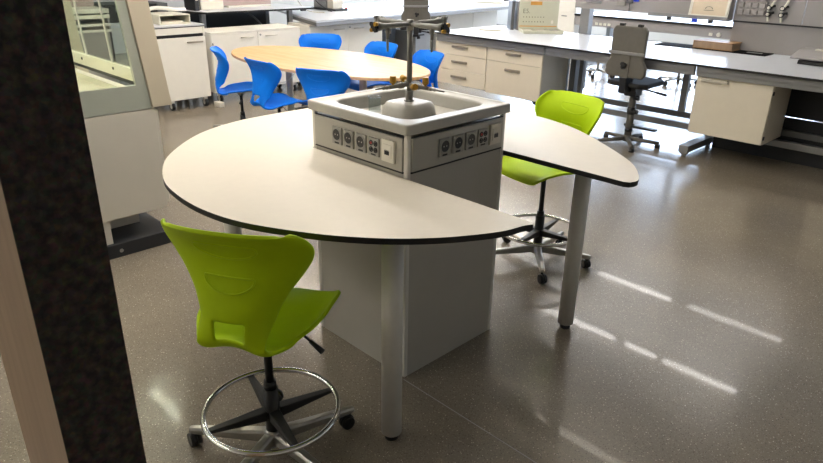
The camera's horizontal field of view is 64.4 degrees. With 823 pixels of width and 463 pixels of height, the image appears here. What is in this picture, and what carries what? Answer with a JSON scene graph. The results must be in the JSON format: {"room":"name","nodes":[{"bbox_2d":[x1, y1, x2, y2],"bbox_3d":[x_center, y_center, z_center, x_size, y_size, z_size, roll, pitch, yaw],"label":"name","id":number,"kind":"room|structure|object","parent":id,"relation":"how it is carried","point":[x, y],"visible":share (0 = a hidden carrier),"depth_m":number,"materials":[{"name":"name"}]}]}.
{"room":"science classroom","nodes":[
{"label":"science classroom","id":0,"kind":"room"},
{"bbox_2d":[93,0,403,53],"bbox_3d":[-4.388,-4.811,11.648,17.500,3.000,0.150,-20,31,-40],"label":"wall","id":1,"kind":"structure","parent":0,"point":[275,17],"depth_m":13.39,"materials":[{"name":"paint"}]},
{"bbox_2d":[0,24,822,462],"bbox_3d":[0.719,-1.264,7.478,17.900,0.100,14.900,-20,31,-40],"label":"floor","id":2,"kind":"structure","parent":0,"point":[695,335],"depth_m":3.12,"materials":[{"name":"stone"}]},
{"bbox_2d":[0,0,146,462],"bbox_3d":[-0.643,0.008,1.105,0.120,2.500,0.360,-20,31,-40],"label":"pillar","id":3,"kind":"structure","parent":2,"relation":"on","point":[63,352],"depth_m":0.98,"materials":[{"name":"black stone"}]},
{"bbox_2d":[70,0,118,82],"bbox_3d":[-3.797,-2.244,6.913,1.040,2.000,0.420,-20,31,-40],"label":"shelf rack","id":4,"kind":"object","parent":2,"relation":"on","point":[89,14],"visible":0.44,"depth_m":7.12,"materials":[{"name":"grey metal"}]},
{"bbox_2d":[111,23,120,27],"bbox_3d":[-3.454,-2.140,8.087,0.900,0.900,0.750,-20,31,-40],"label":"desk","id":5,"kind":"object","parent":2,"relation":"on","point":[113,25],"visible":0.02,"depth_m":7.50,"materials":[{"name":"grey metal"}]},
{"bbox_2d":[94,0,167,22],"bbox_3d":[-3.419,-2.666,7.920,0.750,0.200,0.512,-20,31,-40],"label":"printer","id":6,"kind":"object","parent":5,"relation":"on","point":[111,6],"visible":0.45,"depth_m":7.63,"materials":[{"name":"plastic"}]},
{"bbox_2d":[63,0,171,259],"bbox_3d":[-2.305,-1.046,3.771,1.237,2.300,1.303,-20,31,-40],"label":"fume hood","id":7,"kind":"object","parent":2,"relation":"on","point":[122,124],"visible":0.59,"depth_m":3.79,"materials":[{"name":"white metal"}]},
{"bbox_2d":[153,22,210,110],"bbox_3d":[-2.768,-1.925,7.569,0.592,0.932,0.653,-20,31,-40],"label":"pedestal","id":8,"kind":"object","parent":2,"relation":"on","point":[182,47],"visible":0.66,"depth_m":7.36,"materials":[{"name":"white laminate"}]},
{"bbox_2d":[151,11,190,24],"bbox_3d":[-2.775,-2.419,7.413,0.360,0.100,0.420,-20,31,-40],"label":"tray","id":9,"kind":"object","parent":8,"relation":"on","point":[159,18],"visible":0.71,"depth_m":7.37,"materials":[{"name":"plastic"}]},
{"bbox_2d":[149,6,185,10],"bbox_3d":[-2.863,-2.516,7.441,0.084,0.099,0.737,15,27,29],"label":"paper","id":10,"kind":"object","parent":9,"relation":"on","point":[151,7],"visible":0.63,"depth_m":7.48,"materials":[{"name":"white paper"}]},
{"bbox_2d":[214,101,224,107],"bbox_3d":[-2.261,-1.498,7.699,0.070,0.060,0.120,-20,31,-40],"label":"power adapter","id":11,"kind":"object","parent":2,"relation":"on","point":[219,104],"visible":1,"depth_m":7.67,"materials":[{"name":"white plastic"}]},
{"bbox_2d":[210,46,251,126],"bbox_3d":[-1.664,-1.363,6.397,0.616,0.850,0.605,-6,24,-16],"label":"swivel chair","id":12,"kind":"object","parent":2,"relation":"on","point":[222,70],"visible":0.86,"depth_m":6.23,"materials":[{"name":"blue plastic"}]},
{"bbox_2d":[173,3,313,27],"bbox_3d":[-2.272,-2.505,8.866,1.750,1.000,0.880,-20,31,-40],"label":"table","id":13,"kind":"object","parent":2,"relation":"on","point":[237,16],"visible":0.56,"depth_m":8.82,"materials":[{"name":"grey metal"}]},
{"bbox_2d":[184,0,199,10],"bbox_3d":[-2.756,-2.934,8.169,0.060,0.320,0.282,-20,31,-40],"label":"ring binder","id":14,"kind":"object","parent":13,"relation":"on","point":[193,5],"visible":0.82,"depth_m":8.15,"materials":[{"name":"paper"}]},
{"bbox_2d":[199,0,223,9],"bbox_3d":[-2.627,-3.021,8.392,0.330,0.310,0.250,-20,31,-40],"label":"box","id":15,"kind":"object","parent":13,"relation":"on","point":[203,4],"visible":0.76,"depth_m":8.34,"materials":[{"name":"paper"}]},
{"bbox_2d":[223,0,270,7],"bbox_3d":[-2.243,-3.302,8.826,0.760,0.500,0.190,-20,31,-40],"label":"monitor","id":16,"kind":"object","parent":13,"relation":"on","point":[226,3],"visible":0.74,"depth_m":8.86,"materials":[{"name":"white plastic"}]},
{"bbox_2d":[203,23,299,101],"bbox_3d":[-2.039,-2.138,8.243,1.250,0.820,0.530,-20,31,-40],"label":"base cabinet","id":17,"kind":"object","parent":2,"relation":"on","point":[228,39],"visible":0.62,"depth_m":7.91,"materials":[{"name":"grey metal"}]},
{"bbox_2d":[161,218,354,462],"bbox_3d":[-0.522,0.369,2.204,0.627,0.980,0.629,7,24,13],"label":"chair","id":18,"kind":"object","parent":2,"relation":"on","point":[249,300],"visible":1,"depth_m":1.98,"materials":[{"name":"plastic"}]},
{"bbox_2d":[244,57,307,112],"bbox_3d":[-1.197,-1.138,5.887,0.616,0.850,0.605,-20,30,-40],"label":"swivel chair","id":19,"kind":"object","parent":2,"relation":"on","point":[266,77],"visible":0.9,"depth_m":5.64,"materials":[{"name":"plastic"}]},
{"bbox_2d":[295,33,341,109],"bbox_3d":[-1.007,-1.754,7.342,0.605,0.850,0.616,1,23,-1],"label":"swivel chair","id":20,"kind":"object","parent":2,"relation":"on","point":[315,40],"visible":0.28,"depth_m":7.38,"materials":[{"name":"plastic"}]},
{"bbox_2d":[295,67,350,101],"bbox_3d":[-0.692,-0.975,5.522,0.605,0.850,0.616,9,24,18],"label":"swivel chair","id":21,"kind":"object","parent":2,"relation":"on","point":[316,83],"visible":0.32,"depth_m":5.22,"materials":[{"name":"plastic"}]},
{"bbox_2d":[231,46,430,110],"bbox_3d":[-0.859,-1.323,6.477,2.524,0.740,1.224,20,30,38],"label":"table","id":22,"kind":"object","parent":2,"relation":"on","point":[363,67],"visible":0.62,"depth_m":6.25,"materials":[{"name":"brown wood"}]},
{"bbox_2d":[287,21,381,84],"bbox_3d":[-1.034,-2.512,9.158,1.260,0.825,0.530,-20,31,-40],"label":"base cabinet","id":23,"kind":"object","parent":2,"relation":"on","point":[355,37],"visible":0.3,"depth_m":8.94,"materials":[{"name":"grey metal"}]},
{"bbox_2d":[348,41,397,90],"bbox_3d":[-0.416,-1.500,6.769,0.616,0.850,0.605,-18,30,-38],"label":"swivel chair","id":24,"kind":"object","parent":2,"relation":"on","point":[374,47],"visible":0.36,"depth_m":6.77,"materials":[{"name":"plastic"}]},
{"bbox_2d":[382,28,395,58],"bbox_3d":[-0.517,-2.769,9.919,0.400,0.720,0.412,-20,31,-40],"label":"computer tower","id":25,"kind":"object","parent":2,"relation":"on","point":[392,37],"visible":0.06,"depth_m":9.77,"materials":[{"name":"black plastic"}]},
{"bbox_2d":[277,0,508,49],"bbox_3d":[0.002,-3.236,10.808,5.359,0.900,2.010,-20,31,-40],"label":"countertop","id":26,"kind":"structure","parent":2,"relation":"on","point":[437,7],"depth_m":9.91,"materials":[{"name":"white laminate"}]},
{"bbox_2d":[314,0,347,10],"bbox_3d":[-1.233,-3.534,9.771,0.250,0.420,0.580,-20,31,-40],"label":"instrument","id":27,"kind":"object","parent":26,"relation":"on","point":[334,5],"visible":0.83,"depth_m":9.71,"materials":[{"name":"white plastic"}]},
{"bbox_2d":[475,0,508,3],"bbox_3d":[1.565,-4.289,11.866,0.612,0.260,0.600,19,29,36],"label":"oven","id":28,"kind":"object","parent":26,"relation":"on","point":[476,1],"visible":0.65,"depth_m":11.64,"materials":[{"name":"white"}]},
{"bbox_2d":[162,108,638,440],"bbox_3d":[-0.059,0.056,3.048,1.989,0.910,1.853,-20,31,-40],"label":"table","id":29,"kind":"object","parent":2,"relation":"on","point":[266,173],"visible":0.74,"depth_m":2.41,"materials":[{"name":"white laminate"}]},
{"bbox_2d":[308,87,509,376],"bbox_3d":[-0.019,-0.040,3.007,0.627,1.121,0.627,-20,31,-40],"label":"sink","id":30,"kind":"object","parent":2,"relation":"on","point":[450,142],"visible":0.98,"depth_m":2.81,"materials":[{"name":"laminate"}]},
{"bbox_2d":[332,126,342,145],"bbox_3d":[-0.309,-0.398,2.713,0.011,0.072,0.060,-20,31,-40],"label":"power socket","id":31,"kind":"object","parent":30,"relation":"attached to","point":[337,131],"depth_m":2.71,"materials":[{"name":"plastic"}]},
{"bbox_2d":[343,129,353,148],"bbox_3d":[-0.256,-0.376,2.664,0.011,0.072,0.060,-20,31,-40],"label":"power socket","id":32,"kind":"object","parent":30,"relation":"attached to","point":[348,134],"depth_m":2.66,"materials":[{"name":"plastic"}]},
{"bbox_2d":[356,133,366,152],"bbox_3d":[-0.202,-0.354,2.614,0.011,0.072,0.060,-20,31,-40],"label":"power socket","id":33,"kind":"object","parent":30,"relation":"attached to","point":[361,138],"depth_m":2.61,"materials":[{"name":"plastic"}]},
{"bbox_2d":[368,136,379,156],"bbox_3d":[-0.148,-0.332,2.563,0.010,0.072,0.060,-20,31,-40],"label":"socket","id":34,"kind":"object","parent":30,"relation":"attached to","point":[373,141],"depth_m":2.56,"materials":[{"name":"grey plastic"}]},
{"bbox_2d":[381,138,395,163],"bbox_3d":[-0.090,-0.308,2.505,0.015,0.086,0.068,-20,31,-40],"label":"switch plate","id":35,"kind":"object","parent":30,"relation":"attached to","point":[388,145],"depth_m":2.50,"materials":[{"name":"white plastic"}]},
{"bbox_2d":[308,87,509,135],"bbox_3d":[-0.011,-0.486,2.821,0.622,0.156,0.622,-20,31,-40],"label":"sink basin","id":36,"kind":"object","parent":30,"relation":"in","point":[431,113],"depth_m":2.72,"materials":[{"name":"white ceramic"}]},
{"bbox_2d":[369,15,449,101],"bbox_3d":[-0.007,-0.711,2.725,0.315,0.336,0.315,1,23,0],"label":"tap","id":37,"kind":"object","parent":30,"relation":"on","point":[440,24],"visible":1,"depth_m":2.68,"materials":[{"name":"grey metal"}]},
{"bbox_2d":[438,137,450,157],"bbox_3d":[0.131,-0.331,2.574,0.060,0.072,0.011,-20,31,-40],"label":"power socket","id":38,"kind":"object","parent":30,"relation":"attached to","point":[444,143],"depth_m":2.57,"materials":[{"name":"plastic"}]},
{"bbox_2d":[452,134,463,153],"bbox_3d":[0.186,-0.352,2.624,0.060,0.072,0.011,-20,31,-40],"label":"power socket","id":39,"kind":"object","parent":30,"relation":"attached to","point":[457,139],"depth_m":2.62,"materials":[{"name":"plastic"}]},
{"bbox_2d":[465,131,475,149],"bbox_3d":[0.242,-0.372,2.675,0.060,0.072,0.011,-20,31,-40],"label":"power socket","id":40,"kind":"object","parent":30,"relation":"attached to","point":[470,136],"depth_m":2.67,"materials":[{"name":"plastic"}]},
{"bbox_2d":[477,128,487,146],"bbox_3d":[0.298,-0.393,2.726,0.060,0.072,0.010,-20,31,-40],"label":"socket","id":41,"kind":"object","parent":30,"relation":"attached to","point":[482,133],"depth_m":2.72,"materials":[{"name":"grey plastic"}]},
{"bbox_2d":[488,122,501,144],"bbox_3d":[0.355,-0.414,2.774,0.068,0.086,0.015,-20,31,-40],"label":"switch plate","id":42,"kind":"object","parent":30,"relation":"attached to","point":[494,128],"depth_m":2.77,"materials":[{"name":"white plastic"}]},
{"bbox_2d":[396,28,427,60],"bbox_3d":[-0.053,-2.840,10.219,0.410,0.630,0.530,-20,31,-40],"label":"base cabinet","id":43,"kind":"object","parent":2,"relation":"on","point":[401,35],"visible":0.16,"depth_m":10.02,"materials":[{"name":"grey metal"}]},
{"bbox_2d":[400,0,430,81],"bbox_3d":[0.025,-2.739,9.116,0.607,1.310,0.604,-2,23,-7],"label":"chair","id":44,"kind":"object","parent":2,"relation":"on","point":[417,10],"visible":0.38,"depth_m":8.76,"materials":[{"name":"grey plastic"}]},
{"bbox_2d":[412,50,443,87],"bbox_3d":[0.028,-1.264,6.234,0.616,0.850,0.605,-12,26,-28],"label":"swivel chair","id":45,"kind":"object","parent":2,"relation":"on","point":[430,60],"visible":0.38,"depth_m":6.24,"materials":[{"name":"plastic"}]},
{"bbox_2d":[430,10,496,50],"bbox_3d":[0.900,-3.544,11.620,1.340,0.860,0.530,-20,31,-40],"label":"base cabinet","id":46,"kind":"object","parent":2,"relation":"on","point":[486,18],"visible":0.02,"depth_m":11.34,"materials":[{"name":"grey metal"}]},
{"bbox_2d":[403,379,535,462],"bbox_3d":[1.122,1.118,1.761,0.004,0.001,3.300,-20,31,-40],"label":"trim","id":47,"kind":"structure","parent":2,"relation":"on","point":[403,379],"depth_m":2.58,"materials":[{"name":"grey metal"}]},
{"bbox_2d":[496,90,604,283],"bbox_3d":[0.749,-0.287,3.799,0.623,0.980,0.602,-13,27,-30],"label":"chair","id":48,"kind":"object","parent":2,"relation":"on","point":[581,112],"visible":0.55,"depth_m":3.77,"materials":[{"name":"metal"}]},
{"bbox_2d":[557,0,580,62],"bbox_3d":[2.753,-3.609,11.352,0.530,1.250,0.480,-20,31,-40],"label":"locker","id":49,"kind":"object","parent":2,"relation":"on","point":[567,9],"visible":0.22,"depth_m":11.08,"materials":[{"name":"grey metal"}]},
{"bbox_2d":[587,62,614,78],"bbox_3d":[2.887,-2.652,10.000,0.590,0.550,0.561,-20,31,-40],"label":"stool","id":50,"kind":"object","parent":2,"relation":"on","point":[597,69],"visible":0.29,"depth_m":10.04,"materials":[{"name":"metal"}]},
{"bbox_2d":[435,25,822,168],"bbox_3d":[2.881,-1.264,6.351,1.280,0.850,6.200,-20,31,-40],"label":"laboratory bench","id":51,"kind":"object","parent":2,"relation":"on","point":[800,141],"visible":0.62,"depth_m":6.11,"materials":[{"name":"white laminate"}]},
{"bbox_2d":[436,37,487,89],"bbox_3d":[0.721,-2.048,7.857,0.472,0.535,0.795,-20,31,-40],"label":"drawer unit","id":52,"kind":"object","parent":51,"relation":"hanging from","point":[461,64],"visible":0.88,"depth_m":7.69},
{"bbox_2d":[479,28,501,30],"bbox_3d":[0.969,-2.475,8.021,0.240,0.012,0.180,10,25,20],"label":"paper stack","id":53,"kind":"object","parent":51,"relation":"on","point":[482,29],"visible":1,"depth_m":7.98,"materials":[{"name":"white paper"}]},
{"bbox_2d":[507,0,515,29],"bbox_3d":[1.242,-2.699,8.138,0.040,0.340,0.260,0,23,-2],"label":"binder","id":54,"kind":"object","parent":51,"relation":"on","point":[511,8],"visible":1,"depth_m":8.07,"materials":[{"name":"grey plastic"}]},
{"bbox_2d":[514,0,519,29],"bbox_3d":[1.316,-2.696,8.135,0.040,0.340,0.260,0,23,-2],"label":"binder","id":55,"kind":"object","parent":51,"relation":"on","point":[517,6],"visible":0.75,"depth_m":8.08,"materials":[{"name":"grey plastic"}]},
{"bbox_2d":[485,47,568,104],"bbox_3d":[1.285,-1.801,7.376,0.522,0.595,0.755,-20,31,-40],"label":"drawer unit","id":56,"kind":"object","parent":51,"relation":"hanging from","point":[521,75],"visible":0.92,"depth_m":7.17,"materials":[{"name":"beige wood"}]},
{"bbox_2d":[518,0,563,33],"bbox_3d":[1.557,-2.598,7.812,0.480,0.420,0.360,0,23,-2],"label":"display box","id":57,"kind":"object","parent":51,"relation":"on","point":[535,16],"visible":1,"depth_m":7.95,"materials":[{"name":"grey"}]},
{"bbox_2d":[531,1,541,4],"bbox_3d":[1.514,-2.760,7.910,0.140,0.040,0.003,0,23,-2],"label":"print","id":58,"kind":"object","parent":57,"relation":"attached to","point":[532,2],"depth_m":7.91},
{"bbox_2d":[575,0,822,87],"bbox_3d":[3.717,-1.865,6.139,0.245,1.750,5.100,-20,31,-40],"label":"panel","id":59,"kind":"object","parent":51,"relation":"on","point":[802,27],"visible":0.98,"depth_m":6.45,"materials":[{"name":"grey metal"}]},
{"bbox_2d":[626,0,638,11],"bbox_3d":[2.455,-2.524,7.265,0.030,0.160,0.140,-20,31,-40],"label":"tool","id":60,"kind":"object","parent":59,"relation":"hanging from","point":[627,1],"visible":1,"depth_m":7.26,"materials":[{"name":"silver metal"}]},
{"bbox_2d":[688,0,731,17],"bbox_3d":[3.044,-2.421,6.594,0.094,0.507,0.400,-20,31,-40],"label":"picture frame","id":61,"kind":"object","parent":59,"relation":"on","point":[715,8],"visible":1,"depth_m":6.63,"materials":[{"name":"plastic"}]},
{"bbox_2d":[744,9,749,14],"bbox_3d":[3.309,-2.163,6.448,0.021,0.048,0.052,-20,31,-40],"label":"outlet","id":62,"kind":"object","parent":59,"relation":"attached to","point":[746,11],"depth_m":6.44,"materials":[{"name":"white plastic"}]},
{"bbox_2d":[745,2,751,7],"bbox_3d":[3.310,-2.224,6.422,0.021,0.048,0.052,-20,31,-40],"label":"outlet","id":63,"kind":"object","parent":59,"relation":"attached to","point":[747,4],"depth_m":6.42,"materials":[{"name":"white plastic"}]},
{"bbox_2d":[752,3,758,7],"bbox_3d":[3.356,-2.205,6.379,0.021,0.048,0.052,-20,31,-40],"label":"outlet","id":64,"kind":"object","parent":59,"relation":"attached to","point":[754,5],"depth_m":6.37,"materials":[{"name":"white plastic"}]},
{"bbox_2d":[758,10,764,15],"bbox_3d":[3.401,-2.125,6.362,0.021,0.048,0.052,-20,31,-40],"label":"outlet","id":65,"kind":"object","parent":59,"relation":"attached to","point":[760,12],"depth_m":6.35,"materials":[{"name":"white plastic"}]},
{"bbox_2d":[759,3,765,8],"bbox_3d":[3.402,-2.186,6.336,0.021,0.048,0.052,-20,31,-40],"label":"outlet","id":66,"kind":"object","parent":59,"relation":"attached to","point":[761,5],"depth_m":6.33,"materials":[{"name":"white plastic"}]},
{"bbox_2d":[765,0,775,21],"bbox_3d":[3.454,-2.141,6.287,0.066,0.238,0.076,-20,31,-40],"label":"cluster","id":67,"kind":"object","parent":59,"relation":"attached to","point":[768,13],"visible":1,"depth_m":6.29,"materials":[{"name":"silver metal"}]},
{"bbox_2d":[778,0,789,21],"bbox_3d":[3.538,-2.106,6.209,0.066,0.238,0.076,-20,31,-40],"label":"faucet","id":68,"kind":"object","parent":59,"relation":"attached to","point":[781,15],"visible":1,"depth_m":6.20,"materials":[{"name":"silver metal"}]},
{"bbox_2d":[655,42,773,55],"bbox_3d":[3.064,-1.867,6.678,0.235,0.010,1.120,-20,31,-40],"label":"mat","id":69,"kind":"object","parent":51,"relation":"on","point":[662,43],"visible":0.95,"depth_m":6.56,"materials":[{"name":"black rubber"}]},
{"bbox_2d":[693,38,741,51],"bbox_3d":[3.105,-1.898,6.647,0.220,0.074,0.400,-20,31,-40],"label":"book","id":70,"kind":"object","parent":69,"relation":"on","point":[723,45],"visible":1,"depth_m":6.58,"materials":[{"name":"brown cardboard"}]},
{"bbox_2d":[688,76,791,144],"bbox_3d":[2.918,-1.130,5.820,0.496,0.540,0.652,-20,31,-40],"label":"base cabinet","id":71,"kind":"object","parent":51,"relation":"attached to","point":[751,113],"visible":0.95,"depth_m":5.66,"materials":[{"name":"beige laminate"}]},
{"bbox_2d":[790,47,822,66],"bbox_3d":[3.737,-1.518,5.746,0.410,0.118,0.640,-20,31,-40],"label":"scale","id":72,"kind":"object","parent":51,"relation":"on","point":[806,56],"visible":1,"depth_m":5.79,"materials":[{"name":"grey plastic"}]},
{"bbox_2d":[598,23,666,152],"bbox_3d":[2.146,-1.401,6.261,0.604,1.150,0.607,-20,30,-40],"label":"chair","id":73,"kind":"object","parent":2,"relation":"on","point":[629,43],"visible":0.98,"depth_m":6.05,"materials":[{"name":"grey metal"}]},
{"bbox_2d":[574,11,732,63],"bbox_3d":[5.493,-2.426,9.223,1.210,0.825,6.760,-20,31,-40],"label":"laboratory bench","id":74,"kind":"object","parent":2,"relation":"on","point":[608,19],"visible":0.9,"depth_m":10.00,"materials":[{"name":"white plastic"}]},
{"bbox_2d":[657,73,696,87],"bbox_3d":[3.913,-2.403,9.457,0.561,0.550,0.590,3,23,5],"label":"stool","id":75,"kind":"object","parent":2,"relation":"on","point":[678,78],"visible":0.44,"depth_m":9.51,"materials":[{"name":"metal"}]},
{"bbox_2d":[497,9,729,44],"bbox_3d":[7.039,-5.017,12.602,0.150,3.000,14.500,-20,31,-40],"label":"wall","id":76,"kind":"structure","parent":0,"point":[502,15],"depth_m":14.52,"materials":[{"name":"paint"}]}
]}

